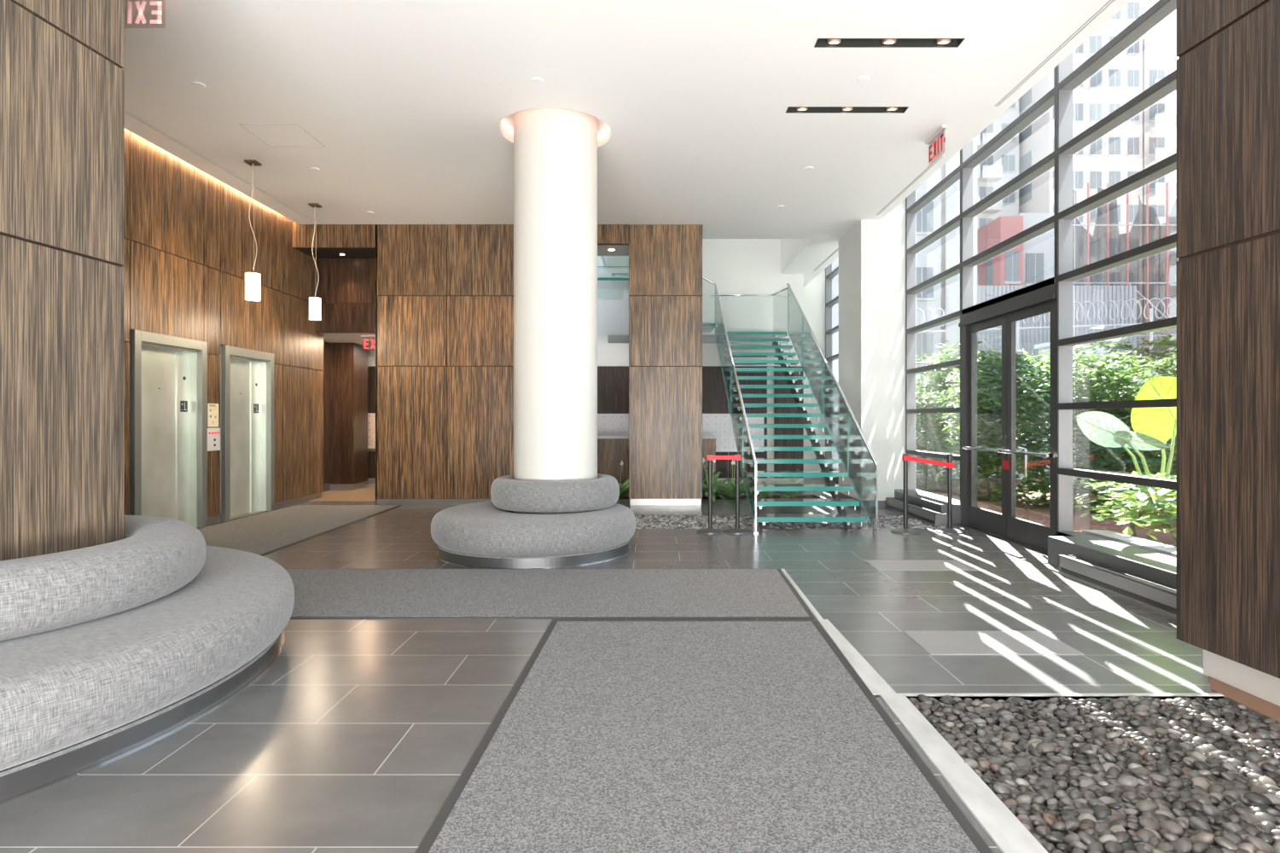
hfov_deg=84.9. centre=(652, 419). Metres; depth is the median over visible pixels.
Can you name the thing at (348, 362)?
door
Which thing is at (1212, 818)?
pebble
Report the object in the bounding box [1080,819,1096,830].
pebble
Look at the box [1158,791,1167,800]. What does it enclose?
pebble
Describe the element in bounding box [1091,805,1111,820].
pebble
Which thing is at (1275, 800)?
pebble
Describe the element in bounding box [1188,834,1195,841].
pebble
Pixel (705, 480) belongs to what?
peace lily
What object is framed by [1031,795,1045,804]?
pebble
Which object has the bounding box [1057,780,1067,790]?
pebble
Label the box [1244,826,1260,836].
pebble
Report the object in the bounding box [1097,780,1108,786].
pebble
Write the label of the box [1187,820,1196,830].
pebble
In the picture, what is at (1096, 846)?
pebble
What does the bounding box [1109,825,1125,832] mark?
pebble
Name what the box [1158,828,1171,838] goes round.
pebble
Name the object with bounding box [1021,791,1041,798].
pebble
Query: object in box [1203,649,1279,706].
baseboard
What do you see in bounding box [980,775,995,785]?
pebble
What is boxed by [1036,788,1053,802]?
pebble
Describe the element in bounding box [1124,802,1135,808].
pebble
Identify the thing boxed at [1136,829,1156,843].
pebble
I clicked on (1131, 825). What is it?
pebble
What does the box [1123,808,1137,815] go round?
pebble
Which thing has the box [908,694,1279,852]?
river pebbles
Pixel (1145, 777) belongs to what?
pebble
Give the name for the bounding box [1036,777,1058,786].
pebble
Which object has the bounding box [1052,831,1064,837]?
pebble
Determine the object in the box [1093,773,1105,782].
pebble
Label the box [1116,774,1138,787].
pebble
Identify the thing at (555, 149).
column
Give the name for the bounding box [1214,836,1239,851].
pebble
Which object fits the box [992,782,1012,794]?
pebble
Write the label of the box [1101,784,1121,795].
pebble
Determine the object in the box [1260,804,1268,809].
pebble
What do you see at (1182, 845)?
pebble
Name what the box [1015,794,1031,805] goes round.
pebble
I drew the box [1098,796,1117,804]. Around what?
pebble
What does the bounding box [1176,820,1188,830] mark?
pebble
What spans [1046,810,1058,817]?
pebble
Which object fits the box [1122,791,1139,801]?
pebble
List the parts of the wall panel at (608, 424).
mailbox door, mailbox door, mailbox door, mailbox door, mailbox door, mailbox door, mailbox door, mailbox door, mailbox door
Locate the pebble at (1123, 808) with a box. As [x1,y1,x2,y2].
[1115,802,1126,812]
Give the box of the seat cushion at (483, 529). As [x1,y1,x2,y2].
[430,500,635,557]
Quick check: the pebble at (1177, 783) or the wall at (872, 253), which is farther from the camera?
the wall at (872, 253)
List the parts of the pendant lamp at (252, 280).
lamp shade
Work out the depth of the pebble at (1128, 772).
2.77 m
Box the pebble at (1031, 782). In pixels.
[1028,779,1037,785]
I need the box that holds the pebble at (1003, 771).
[998,767,1012,777]
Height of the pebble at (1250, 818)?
0.045 m
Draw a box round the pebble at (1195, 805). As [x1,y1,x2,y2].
[1184,800,1204,814]
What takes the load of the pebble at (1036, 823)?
on the river pebbles at (1094, 736)
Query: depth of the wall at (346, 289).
12.20 m
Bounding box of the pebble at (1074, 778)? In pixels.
[1070,776,1079,782]
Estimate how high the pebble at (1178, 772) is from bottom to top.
0.037 m
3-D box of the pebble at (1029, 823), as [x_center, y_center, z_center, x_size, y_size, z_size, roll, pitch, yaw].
[1.303,1.416,2.433,0.069,0.041,0.053,0,0,-27]
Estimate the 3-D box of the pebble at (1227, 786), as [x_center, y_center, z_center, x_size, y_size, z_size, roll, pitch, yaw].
[2.199,1.408,2.652,0.056,0.039,0.068,0,0,-16]
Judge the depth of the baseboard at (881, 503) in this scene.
11.19 m
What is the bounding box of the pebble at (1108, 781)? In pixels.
[1105,779,1122,787]
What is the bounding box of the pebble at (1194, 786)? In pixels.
[1191,785,1204,791]
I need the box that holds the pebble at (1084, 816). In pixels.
[1077,812,1096,823]
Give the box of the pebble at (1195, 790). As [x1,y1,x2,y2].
[1189,788,1210,798]
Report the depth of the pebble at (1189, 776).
2.73 m
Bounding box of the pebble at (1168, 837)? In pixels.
[1163,832,1179,841]
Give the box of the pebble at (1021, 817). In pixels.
[1016,814,1031,822]
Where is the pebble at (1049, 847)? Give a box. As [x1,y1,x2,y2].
[1042,843,1055,852]
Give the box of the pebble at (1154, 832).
[1143,826,1161,840]
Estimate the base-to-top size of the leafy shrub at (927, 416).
1.963 m
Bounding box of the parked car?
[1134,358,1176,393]
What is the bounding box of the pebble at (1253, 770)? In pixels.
[1249,769,1263,776]
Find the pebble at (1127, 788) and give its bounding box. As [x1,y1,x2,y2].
[1122,785,1138,792]
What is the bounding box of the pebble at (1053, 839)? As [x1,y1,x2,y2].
[1043,834,1064,843]
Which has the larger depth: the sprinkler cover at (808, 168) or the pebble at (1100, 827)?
the sprinkler cover at (808, 168)
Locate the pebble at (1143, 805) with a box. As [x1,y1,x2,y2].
[1134,799,1158,812]
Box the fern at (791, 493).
[762,468,813,499]
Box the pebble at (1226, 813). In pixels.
[1221,810,1239,817]
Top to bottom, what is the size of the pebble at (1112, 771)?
0.035 m
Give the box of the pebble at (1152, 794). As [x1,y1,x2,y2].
[1146,791,1163,799]
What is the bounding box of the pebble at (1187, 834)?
[1179,832,1192,837]
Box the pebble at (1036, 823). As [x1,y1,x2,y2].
[1033,820,1043,826]
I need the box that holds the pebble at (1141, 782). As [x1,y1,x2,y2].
[1137,778,1151,786]
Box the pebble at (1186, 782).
[1180,778,1192,786]
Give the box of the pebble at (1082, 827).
[1077,823,1093,831]
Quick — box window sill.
[828,467,1176,564]
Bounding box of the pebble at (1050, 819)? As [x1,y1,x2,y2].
[1041,812,1059,826]
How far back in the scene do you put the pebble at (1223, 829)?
2.37 m
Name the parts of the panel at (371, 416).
mailbox door, mailbox door, mailbox door, mailbox door, mailbox door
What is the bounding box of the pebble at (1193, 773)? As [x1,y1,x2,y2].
[1186,770,1201,777]
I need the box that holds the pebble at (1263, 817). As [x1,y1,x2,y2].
[1254,812,1275,824]
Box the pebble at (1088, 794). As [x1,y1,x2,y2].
[1082,791,1098,798]
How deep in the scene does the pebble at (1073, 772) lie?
2.76 m
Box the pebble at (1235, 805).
[1233,803,1246,808]
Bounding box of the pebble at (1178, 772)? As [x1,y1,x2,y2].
[1169,767,1184,777]
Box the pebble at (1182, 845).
[1174,837,1192,852]
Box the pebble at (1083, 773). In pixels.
[1081,771,1093,778]
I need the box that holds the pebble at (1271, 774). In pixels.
[1265,771,1279,778]
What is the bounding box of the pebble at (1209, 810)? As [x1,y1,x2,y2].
[1203,803,1223,816]
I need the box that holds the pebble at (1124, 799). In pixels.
[1120,796,1132,803]
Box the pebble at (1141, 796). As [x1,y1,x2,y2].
[1136,792,1147,799]
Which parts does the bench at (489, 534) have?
floor trim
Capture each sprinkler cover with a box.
[192,81,205,87]
[309,167,319,171]
[531,77,543,83]
[804,166,813,170]
[857,75,869,81]
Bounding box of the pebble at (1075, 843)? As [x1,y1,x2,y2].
[1071,840,1087,851]
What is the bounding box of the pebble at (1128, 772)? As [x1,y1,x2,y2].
[1120,769,1134,776]
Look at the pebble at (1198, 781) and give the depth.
2.69 m
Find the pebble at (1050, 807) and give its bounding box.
[1046,804,1058,811]
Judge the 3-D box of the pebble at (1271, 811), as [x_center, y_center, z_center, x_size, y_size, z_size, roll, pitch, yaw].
[2.214,1.405,2.496,0.054,0.034,0.040,0,0,-9]
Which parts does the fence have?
post, rail, post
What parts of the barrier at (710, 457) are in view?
post, post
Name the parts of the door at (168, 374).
panel, panel, floor plate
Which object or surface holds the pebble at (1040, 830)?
on the river pebbles at (1094, 736)
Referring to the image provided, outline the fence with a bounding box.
[915,296,1176,470]
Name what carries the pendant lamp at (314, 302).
hanging from the ceiling at (412, 105)
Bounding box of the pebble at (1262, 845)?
[1245,835,1275,852]
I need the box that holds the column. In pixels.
[513,107,597,514]
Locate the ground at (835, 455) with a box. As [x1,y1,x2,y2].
[832,444,1176,491]
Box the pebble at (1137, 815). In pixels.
[1133,807,1140,817]
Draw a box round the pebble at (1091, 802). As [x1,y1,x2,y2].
[1087,798,1104,808]
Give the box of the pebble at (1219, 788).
[1207,784,1225,793]
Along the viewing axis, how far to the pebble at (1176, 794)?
2.60 m
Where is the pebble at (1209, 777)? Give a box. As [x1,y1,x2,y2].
[1205,774,1216,781]
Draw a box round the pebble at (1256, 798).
[1244,791,1272,806]
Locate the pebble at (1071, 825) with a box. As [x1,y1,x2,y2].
[1063,820,1079,831]
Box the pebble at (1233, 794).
[1220,790,1240,801]
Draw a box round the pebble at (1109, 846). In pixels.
[1104,840,1123,852]
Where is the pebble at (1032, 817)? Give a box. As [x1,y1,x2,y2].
[1028,814,1047,826]
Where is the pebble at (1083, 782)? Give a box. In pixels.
[1078,779,1093,788]
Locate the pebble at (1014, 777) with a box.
[1012,775,1023,780]
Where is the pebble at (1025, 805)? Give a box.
[1018,802,1031,810]
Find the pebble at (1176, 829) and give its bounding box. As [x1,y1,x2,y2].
[1158,820,1183,837]
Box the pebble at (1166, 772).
[1159,769,1175,776]
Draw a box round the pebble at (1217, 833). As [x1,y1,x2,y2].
[1213,831,1221,836]
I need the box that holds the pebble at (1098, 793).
[1093,789,1110,797]
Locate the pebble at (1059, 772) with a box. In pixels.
[1055,769,1064,776]
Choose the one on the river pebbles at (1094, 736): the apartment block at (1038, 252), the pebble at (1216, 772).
the pebble at (1216, 772)
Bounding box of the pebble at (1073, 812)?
[1058,808,1079,817]
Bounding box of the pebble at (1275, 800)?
[1262,793,1279,804]
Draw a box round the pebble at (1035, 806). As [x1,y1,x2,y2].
[1030,803,1043,811]
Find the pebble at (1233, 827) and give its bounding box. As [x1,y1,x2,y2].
[1221,821,1243,831]
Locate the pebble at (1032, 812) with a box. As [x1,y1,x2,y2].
[1029,809,1042,817]
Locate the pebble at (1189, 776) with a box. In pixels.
[1178,774,1192,779]
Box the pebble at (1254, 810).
[1249,806,1268,813]
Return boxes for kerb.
[1082,529,1176,558]
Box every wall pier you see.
[628,224,702,499]
[945,135,977,478]
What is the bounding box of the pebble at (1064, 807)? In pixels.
[1062,806,1075,810]
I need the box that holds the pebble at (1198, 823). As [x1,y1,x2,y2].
[1188,816,1213,832]
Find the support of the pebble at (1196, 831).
on the river pebbles at (1094, 736)
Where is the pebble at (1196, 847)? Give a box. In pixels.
[1190,843,1206,852]
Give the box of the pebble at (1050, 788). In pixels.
[1047,785,1053,793]
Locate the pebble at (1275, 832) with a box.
[1270,829,1279,836]
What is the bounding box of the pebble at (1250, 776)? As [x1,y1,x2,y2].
[1246,773,1262,779]
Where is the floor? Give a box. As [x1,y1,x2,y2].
[0,477,1279,852]
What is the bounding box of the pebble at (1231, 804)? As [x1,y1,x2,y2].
[1229,802,1239,810]
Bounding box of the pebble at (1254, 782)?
[1245,779,1262,788]
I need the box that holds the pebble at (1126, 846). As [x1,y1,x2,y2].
[1120,842,1136,850]
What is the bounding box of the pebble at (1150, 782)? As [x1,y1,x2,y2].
[1146,779,1155,785]
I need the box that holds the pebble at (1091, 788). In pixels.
[1087,785,1105,791]
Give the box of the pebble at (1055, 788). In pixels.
[1052,785,1061,792]
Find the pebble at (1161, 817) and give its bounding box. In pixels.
[1154,814,1170,821]
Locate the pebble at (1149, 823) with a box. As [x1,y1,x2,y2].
[1138,818,1160,831]
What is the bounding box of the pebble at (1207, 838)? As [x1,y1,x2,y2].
[1194,832,1215,845]
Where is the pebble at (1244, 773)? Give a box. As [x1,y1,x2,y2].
[1242,770,1252,776]
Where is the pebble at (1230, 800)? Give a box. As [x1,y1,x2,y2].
[1224,795,1236,803]
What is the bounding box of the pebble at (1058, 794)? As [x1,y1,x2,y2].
[1053,790,1069,800]
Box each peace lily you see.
[599,460,628,499]
[702,457,741,501]
[702,459,770,498]
[702,472,727,498]
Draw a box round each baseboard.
[207,492,321,525]
[329,482,365,490]
[378,499,491,505]
[629,499,701,505]
[838,492,885,507]
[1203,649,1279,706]
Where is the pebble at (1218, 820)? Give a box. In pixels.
[1214,815,1232,826]
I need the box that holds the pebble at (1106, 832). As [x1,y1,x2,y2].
[1097,830,1113,837]
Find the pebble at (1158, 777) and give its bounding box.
[1148,773,1169,784]
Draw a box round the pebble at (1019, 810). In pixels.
[1015,807,1030,816]
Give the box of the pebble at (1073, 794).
[1068,789,1082,799]
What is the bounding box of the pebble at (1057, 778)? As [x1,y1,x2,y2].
[1053,775,1069,785]
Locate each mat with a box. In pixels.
[197,505,401,556]
[285,569,814,619]
[414,620,993,852]
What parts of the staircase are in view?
handrail, guard panel, guard panel, handrail, guard panel, handrail, guard panel, newel post, handrail, guard panel, guard panel, guard panel, handrail, guard panel, guard panel, newel post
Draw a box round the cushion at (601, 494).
[490,473,619,512]
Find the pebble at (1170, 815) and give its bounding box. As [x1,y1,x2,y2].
[1154,809,1175,819]
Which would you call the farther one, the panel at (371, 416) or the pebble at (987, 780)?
the panel at (371, 416)
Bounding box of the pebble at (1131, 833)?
[1127,829,1137,837]
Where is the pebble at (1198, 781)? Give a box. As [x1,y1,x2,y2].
[1190,776,1209,791]
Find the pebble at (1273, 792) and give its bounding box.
[1267,790,1276,795]
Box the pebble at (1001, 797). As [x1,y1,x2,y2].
[995,793,1005,801]
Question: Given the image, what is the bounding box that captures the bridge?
[597,256,628,300]
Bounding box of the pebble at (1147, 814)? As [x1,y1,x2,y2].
[1140,811,1156,818]
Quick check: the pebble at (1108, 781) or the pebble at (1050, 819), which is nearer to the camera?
the pebble at (1050, 819)
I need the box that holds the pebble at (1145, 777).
[1133,773,1152,781]
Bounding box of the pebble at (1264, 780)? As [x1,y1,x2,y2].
[1257,776,1278,787]
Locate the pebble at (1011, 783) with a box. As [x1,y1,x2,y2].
[1002,779,1018,787]
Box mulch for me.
[915,480,1176,546]
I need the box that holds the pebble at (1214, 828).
[1210,826,1222,831]
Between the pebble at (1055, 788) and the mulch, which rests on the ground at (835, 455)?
the mulch
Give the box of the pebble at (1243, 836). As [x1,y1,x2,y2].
[1239,834,1253,842]
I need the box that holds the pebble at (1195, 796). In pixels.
[1191,793,1212,803]
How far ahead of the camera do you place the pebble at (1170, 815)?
2.48 m
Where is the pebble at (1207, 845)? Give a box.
[1194,841,1209,849]
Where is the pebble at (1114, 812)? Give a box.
[1110,808,1126,821]
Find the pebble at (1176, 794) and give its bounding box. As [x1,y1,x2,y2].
[1164,791,1181,799]
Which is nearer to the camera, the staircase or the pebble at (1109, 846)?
the pebble at (1109, 846)
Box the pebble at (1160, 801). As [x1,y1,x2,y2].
[1151,798,1164,805]
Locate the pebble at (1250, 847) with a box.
[1238,842,1258,852]
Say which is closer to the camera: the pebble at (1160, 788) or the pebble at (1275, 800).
the pebble at (1275, 800)
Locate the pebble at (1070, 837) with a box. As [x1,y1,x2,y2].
[1063,832,1081,845]
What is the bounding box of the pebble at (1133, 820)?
[1125,818,1138,823]
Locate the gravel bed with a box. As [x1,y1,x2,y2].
[634,514,947,529]
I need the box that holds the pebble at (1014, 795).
[1010,792,1020,799]
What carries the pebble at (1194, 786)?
on the river pebbles at (1094, 736)
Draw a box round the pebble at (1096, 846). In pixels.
[1085,841,1104,852]
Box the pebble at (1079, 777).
[1076,775,1098,785]
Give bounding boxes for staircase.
[607,276,879,533]
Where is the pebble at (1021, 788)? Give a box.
[1018,785,1032,791]
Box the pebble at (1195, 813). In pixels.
[1192,811,1204,816]
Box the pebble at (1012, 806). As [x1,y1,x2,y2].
[1009,805,1017,809]
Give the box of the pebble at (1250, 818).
[1238,813,1261,824]
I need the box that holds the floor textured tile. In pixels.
[863,559,1084,655]
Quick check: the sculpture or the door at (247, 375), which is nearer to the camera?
the sculpture
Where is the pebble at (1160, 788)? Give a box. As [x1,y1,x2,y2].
[1155,787,1168,791]
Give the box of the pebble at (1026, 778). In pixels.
[1023,776,1029,782]
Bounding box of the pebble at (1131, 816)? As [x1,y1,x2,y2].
[1126,814,1138,821]
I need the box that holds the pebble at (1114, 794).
[1109,791,1122,799]
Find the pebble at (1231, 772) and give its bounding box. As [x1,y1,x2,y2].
[1227,770,1237,775]
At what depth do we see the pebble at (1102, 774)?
2.77 m
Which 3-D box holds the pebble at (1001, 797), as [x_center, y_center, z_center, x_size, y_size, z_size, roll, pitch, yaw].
[1.298,1.414,2.616,0.035,0.027,0.034,0,0,43]
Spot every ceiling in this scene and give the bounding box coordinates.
[122,0,1131,286]
[296,249,375,258]
[318,332,375,350]
[597,244,628,255]
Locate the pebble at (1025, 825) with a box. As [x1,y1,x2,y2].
[1022,823,1030,831]
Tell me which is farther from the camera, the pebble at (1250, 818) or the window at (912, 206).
the window at (912, 206)
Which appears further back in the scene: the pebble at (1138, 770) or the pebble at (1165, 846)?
the pebble at (1138, 770)
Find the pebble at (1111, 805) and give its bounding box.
[1105,802,1122,809]
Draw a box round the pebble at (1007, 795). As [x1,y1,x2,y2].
[999,793,1012,798]
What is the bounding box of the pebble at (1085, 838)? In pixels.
[1077,831,1096,844]
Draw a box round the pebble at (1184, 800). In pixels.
[1177,797,1196,802]
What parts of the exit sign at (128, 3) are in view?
acrylic panel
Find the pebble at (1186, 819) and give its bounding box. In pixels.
[1175,816,1189,828]
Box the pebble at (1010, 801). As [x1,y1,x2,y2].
[1003,798,1018,807]
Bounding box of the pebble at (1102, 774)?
[1096,772,1105,778]
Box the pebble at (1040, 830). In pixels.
[1035,825,1052,838]
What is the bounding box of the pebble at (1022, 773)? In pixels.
[1012,769,1028,778]
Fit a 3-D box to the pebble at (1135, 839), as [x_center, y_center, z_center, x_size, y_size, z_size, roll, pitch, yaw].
[1.620,1.408,2.344,0.035,0.025,0.028,0,0,8]
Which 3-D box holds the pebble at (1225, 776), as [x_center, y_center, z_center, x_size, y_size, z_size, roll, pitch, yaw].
[2.253,1.401,2.740,0.048,0.035,0.044,0,0,-40]
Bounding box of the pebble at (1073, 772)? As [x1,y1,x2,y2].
[1067,768,1081,778]
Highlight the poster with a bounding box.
[207,403,218,426]
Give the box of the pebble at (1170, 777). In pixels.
[1165,775,1180,781]
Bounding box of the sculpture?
[1075,377,1176,496]
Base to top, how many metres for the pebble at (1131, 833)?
0.028 m
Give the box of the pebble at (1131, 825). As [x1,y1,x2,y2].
[1126,821,1139,831]
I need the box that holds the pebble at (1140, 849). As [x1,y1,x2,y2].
[1135,843,1150,852]
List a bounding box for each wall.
[0,0,124,561]
[122,128,323,517]
[292,221,628,505]
[315,258,375,333]
[322,341,329,491]
[365,238,832,483]
[838,198,905,500]
[977,285,1136,460]
[1176,0,1279,679]
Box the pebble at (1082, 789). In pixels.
[1079,787,1089,791]
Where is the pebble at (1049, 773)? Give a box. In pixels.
[1040,770,1053,778]
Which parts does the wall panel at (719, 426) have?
mailbox door, mailbox door, mailbox door, mailbox door, mailbox door, mailbox door, mailbox door, mailbox door, mailbox door, mailbox door, mailbox door, mailbox door, mailbox door, mailbox door, mailbox door, mailbox door, mailbox door, mailbox door, mailbox door, mailbox door, mailbox door, mailbox door, mailbox door, mailbox door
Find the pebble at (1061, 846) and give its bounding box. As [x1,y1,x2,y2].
[1056,843,1067,851]
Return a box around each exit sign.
[124,0,161,23]
[360,335,375,349]
[925,124,948,166]
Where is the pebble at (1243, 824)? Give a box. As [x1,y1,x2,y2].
[1240,822,1256,829]
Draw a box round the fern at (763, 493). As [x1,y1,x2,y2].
[727,477,796,499]
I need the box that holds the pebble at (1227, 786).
[1222,784,1238,790]
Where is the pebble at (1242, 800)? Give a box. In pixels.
[1239,797,1250,805]
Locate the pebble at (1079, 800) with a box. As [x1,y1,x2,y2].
[1072,797,1087,804]
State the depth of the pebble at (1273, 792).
2.63 m
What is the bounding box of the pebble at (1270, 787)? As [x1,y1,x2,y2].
[1263,784,1279,791]
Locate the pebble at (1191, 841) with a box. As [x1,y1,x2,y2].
[1181,837,1194,844]
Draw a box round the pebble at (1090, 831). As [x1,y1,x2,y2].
[1082,828,1094,836]
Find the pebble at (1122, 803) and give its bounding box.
[1118,802,1134,807]
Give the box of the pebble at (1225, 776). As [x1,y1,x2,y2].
[1220,772,1235,780]
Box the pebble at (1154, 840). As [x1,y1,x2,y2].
[1147,836,1160,845]
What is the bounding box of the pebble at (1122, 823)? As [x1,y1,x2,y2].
[1109,819,1127,828]
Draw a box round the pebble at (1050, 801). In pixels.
[1046,797,1058,805]
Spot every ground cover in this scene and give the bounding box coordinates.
[1072,477,1176,540]
[1073,471,1176,543]
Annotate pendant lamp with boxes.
[244,159,261,301]
[308,203,321,320]
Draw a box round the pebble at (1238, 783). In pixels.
[1233,779,1249,790]
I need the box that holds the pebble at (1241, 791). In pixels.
[1227,786,1249,797]
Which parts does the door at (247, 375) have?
panel, sill, panel, floor plate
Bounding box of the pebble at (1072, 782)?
[1069,779,1080,787]
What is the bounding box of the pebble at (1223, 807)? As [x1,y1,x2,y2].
[1216,804,1228,810]
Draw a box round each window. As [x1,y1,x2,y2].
[825,262,838,471]
[905,150,961,505]
[960,66,1056,314]
[1056,0,1176,535]
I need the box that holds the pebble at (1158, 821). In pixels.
[1150,817,1160,823]
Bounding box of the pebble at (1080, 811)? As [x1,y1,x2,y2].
[1075,808,1093,814]
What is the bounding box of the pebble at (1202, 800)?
[1196,797,1214,806]
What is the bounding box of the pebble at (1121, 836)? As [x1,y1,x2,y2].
[1112,831,1128,843]
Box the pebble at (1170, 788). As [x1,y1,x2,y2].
[1165,786,1179,791]
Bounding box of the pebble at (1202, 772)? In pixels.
[1198,769,1211,776]
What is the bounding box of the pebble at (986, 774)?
[983,773,993,777]
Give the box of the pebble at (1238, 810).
[1233,806,1255,814]
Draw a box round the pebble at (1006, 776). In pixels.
[998,774,1012,782]
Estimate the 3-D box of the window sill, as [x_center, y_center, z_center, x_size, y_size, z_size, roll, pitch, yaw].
[4.213,1.269,9.900,0.185,0.262,13.800,0,0,0]
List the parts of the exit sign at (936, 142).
acrylic panel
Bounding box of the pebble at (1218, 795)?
[1209,791,1222,802]
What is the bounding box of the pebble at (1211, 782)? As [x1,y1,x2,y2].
[1207,780,1222,785]
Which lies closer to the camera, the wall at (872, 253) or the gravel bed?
the gravel bed
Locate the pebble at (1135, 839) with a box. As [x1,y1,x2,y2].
[1130,836,1141,843]
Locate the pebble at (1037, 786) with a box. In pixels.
[1031,782,1047,791]
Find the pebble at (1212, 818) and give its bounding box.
[1205,815,1215,825]
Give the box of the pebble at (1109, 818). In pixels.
[1105,814,1122,822]
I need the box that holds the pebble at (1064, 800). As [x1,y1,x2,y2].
[1059,797,1074,806]
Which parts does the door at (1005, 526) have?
pull handle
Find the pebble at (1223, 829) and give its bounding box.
[1221,829,1239,836]
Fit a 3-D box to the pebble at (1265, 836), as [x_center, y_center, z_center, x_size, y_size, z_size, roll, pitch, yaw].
[2.043,1.400,2.339,0.051,0.038,0.049,0,0,-39]
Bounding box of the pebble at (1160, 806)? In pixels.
[1157,803,1171,812]
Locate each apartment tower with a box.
[977,98,1018,229]
[1018,0,1142,235]
[1142,32,1176,224]
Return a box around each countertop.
[597,436,716,438]
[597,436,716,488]
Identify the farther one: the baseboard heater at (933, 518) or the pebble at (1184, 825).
the baseboard heater at (933, 518)
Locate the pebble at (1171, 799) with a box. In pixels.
[1166,794,1178,803]
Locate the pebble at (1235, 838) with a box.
[1221,830,1245,845]
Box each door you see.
[128,329,207,528]
[218,345,273,522]
[329,343,367,483]
[958,277,1057,554]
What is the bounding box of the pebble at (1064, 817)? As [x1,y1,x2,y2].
[1060,814,1081,825]
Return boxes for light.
[501,118,609,138]
[785,106,908,113]
[814,38,965,47]
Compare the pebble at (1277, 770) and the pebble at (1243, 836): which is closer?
the pebble at (1243, 836)
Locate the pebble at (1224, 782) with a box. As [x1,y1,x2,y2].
[1220,779,1235,785]
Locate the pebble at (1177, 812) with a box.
[1172,808,1189,818]
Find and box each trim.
[238,123,325,146]
[780,569,1223,852]
[894,489,960,524]
[1208,675,1279,723]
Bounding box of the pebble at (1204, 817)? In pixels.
[1196,814,1210,823]
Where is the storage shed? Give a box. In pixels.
[1034,337,1117,480]
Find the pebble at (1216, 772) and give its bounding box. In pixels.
[1209,768,1224,778]
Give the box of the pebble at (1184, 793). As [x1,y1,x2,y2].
[1178,790,1192,797]
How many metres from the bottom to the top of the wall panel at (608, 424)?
0.500 m
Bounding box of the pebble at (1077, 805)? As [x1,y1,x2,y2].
[1073,802,1086,808]
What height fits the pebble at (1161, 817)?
0.040 m
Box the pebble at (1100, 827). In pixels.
[1094,822,1111,833]
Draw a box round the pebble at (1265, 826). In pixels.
[1257,820,1275,834]
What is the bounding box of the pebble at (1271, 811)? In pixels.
[1266,808,1279,815]
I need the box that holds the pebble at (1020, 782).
[1015,778,1029,787]
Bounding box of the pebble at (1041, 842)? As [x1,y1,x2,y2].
[1035,838,1043,846]
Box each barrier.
[696,453,750,534]
[890,453,964,534]
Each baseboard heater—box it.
[885,497,947,526]
[1058,554,1176,617]
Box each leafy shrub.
[915,339,994,486]
[915,390,959,492]
[935,349,1049,500]
[983,350,1123,510]
[1030,331,1176,498]
[1038,350,1176,516]
[1095,352,1176,493]
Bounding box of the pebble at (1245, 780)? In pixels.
[1233,775,1250,784]
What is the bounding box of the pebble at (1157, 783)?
[1152,779,1163,786]
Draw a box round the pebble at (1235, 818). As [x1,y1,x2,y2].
[1227,814,1239,822]
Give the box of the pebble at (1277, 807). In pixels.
[1274,805,1279,812]
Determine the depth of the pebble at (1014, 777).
2.73 m
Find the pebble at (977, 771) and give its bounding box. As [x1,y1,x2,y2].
[974,769,982,774]
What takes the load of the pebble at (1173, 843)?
on the river pebbles at (1094, 736)
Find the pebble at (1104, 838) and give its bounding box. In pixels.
[1098,834,1117,845]
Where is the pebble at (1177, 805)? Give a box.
[1170,801,1186,810]
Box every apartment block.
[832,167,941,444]
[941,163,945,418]
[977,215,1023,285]
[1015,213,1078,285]
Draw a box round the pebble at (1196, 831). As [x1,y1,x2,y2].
[1194,829,1209,834]
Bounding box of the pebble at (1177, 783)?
[1166,779,1183,790]
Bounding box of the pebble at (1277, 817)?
[1273,815,1279,825]
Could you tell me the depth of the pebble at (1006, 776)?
2.73 m
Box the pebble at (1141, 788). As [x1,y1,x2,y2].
[1134,785,1152,793]
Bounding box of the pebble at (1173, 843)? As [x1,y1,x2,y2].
[1166,840,1175,846]
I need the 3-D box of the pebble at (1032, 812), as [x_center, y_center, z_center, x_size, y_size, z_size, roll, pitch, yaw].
[1.379,1.413,2.495,0.069,0.039,0.055,0,0,14]
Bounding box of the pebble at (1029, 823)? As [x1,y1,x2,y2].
[1019,820,1035,832]
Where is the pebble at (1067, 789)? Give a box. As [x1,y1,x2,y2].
[1064,787,1076,795]
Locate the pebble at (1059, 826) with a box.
[1051,820,1065,831]
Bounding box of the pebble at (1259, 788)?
[1249,785,1268,793]
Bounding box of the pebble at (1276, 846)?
[1272,840,1279,852]
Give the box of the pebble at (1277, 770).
[1274,768,1279,775]
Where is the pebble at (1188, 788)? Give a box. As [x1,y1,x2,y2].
[1179,786,1194,791]
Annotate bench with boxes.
[0,515,294,805]
[430,473,635,569]
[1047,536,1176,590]
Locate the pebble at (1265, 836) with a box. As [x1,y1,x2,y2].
[1255,832,1274,844]
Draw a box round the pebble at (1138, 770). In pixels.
[1128,767,1152,774]
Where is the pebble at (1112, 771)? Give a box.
[1106,767,1120,777]
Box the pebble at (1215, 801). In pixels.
[1209,796,1220,806]
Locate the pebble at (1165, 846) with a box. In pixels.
[1156,842,1175,852]

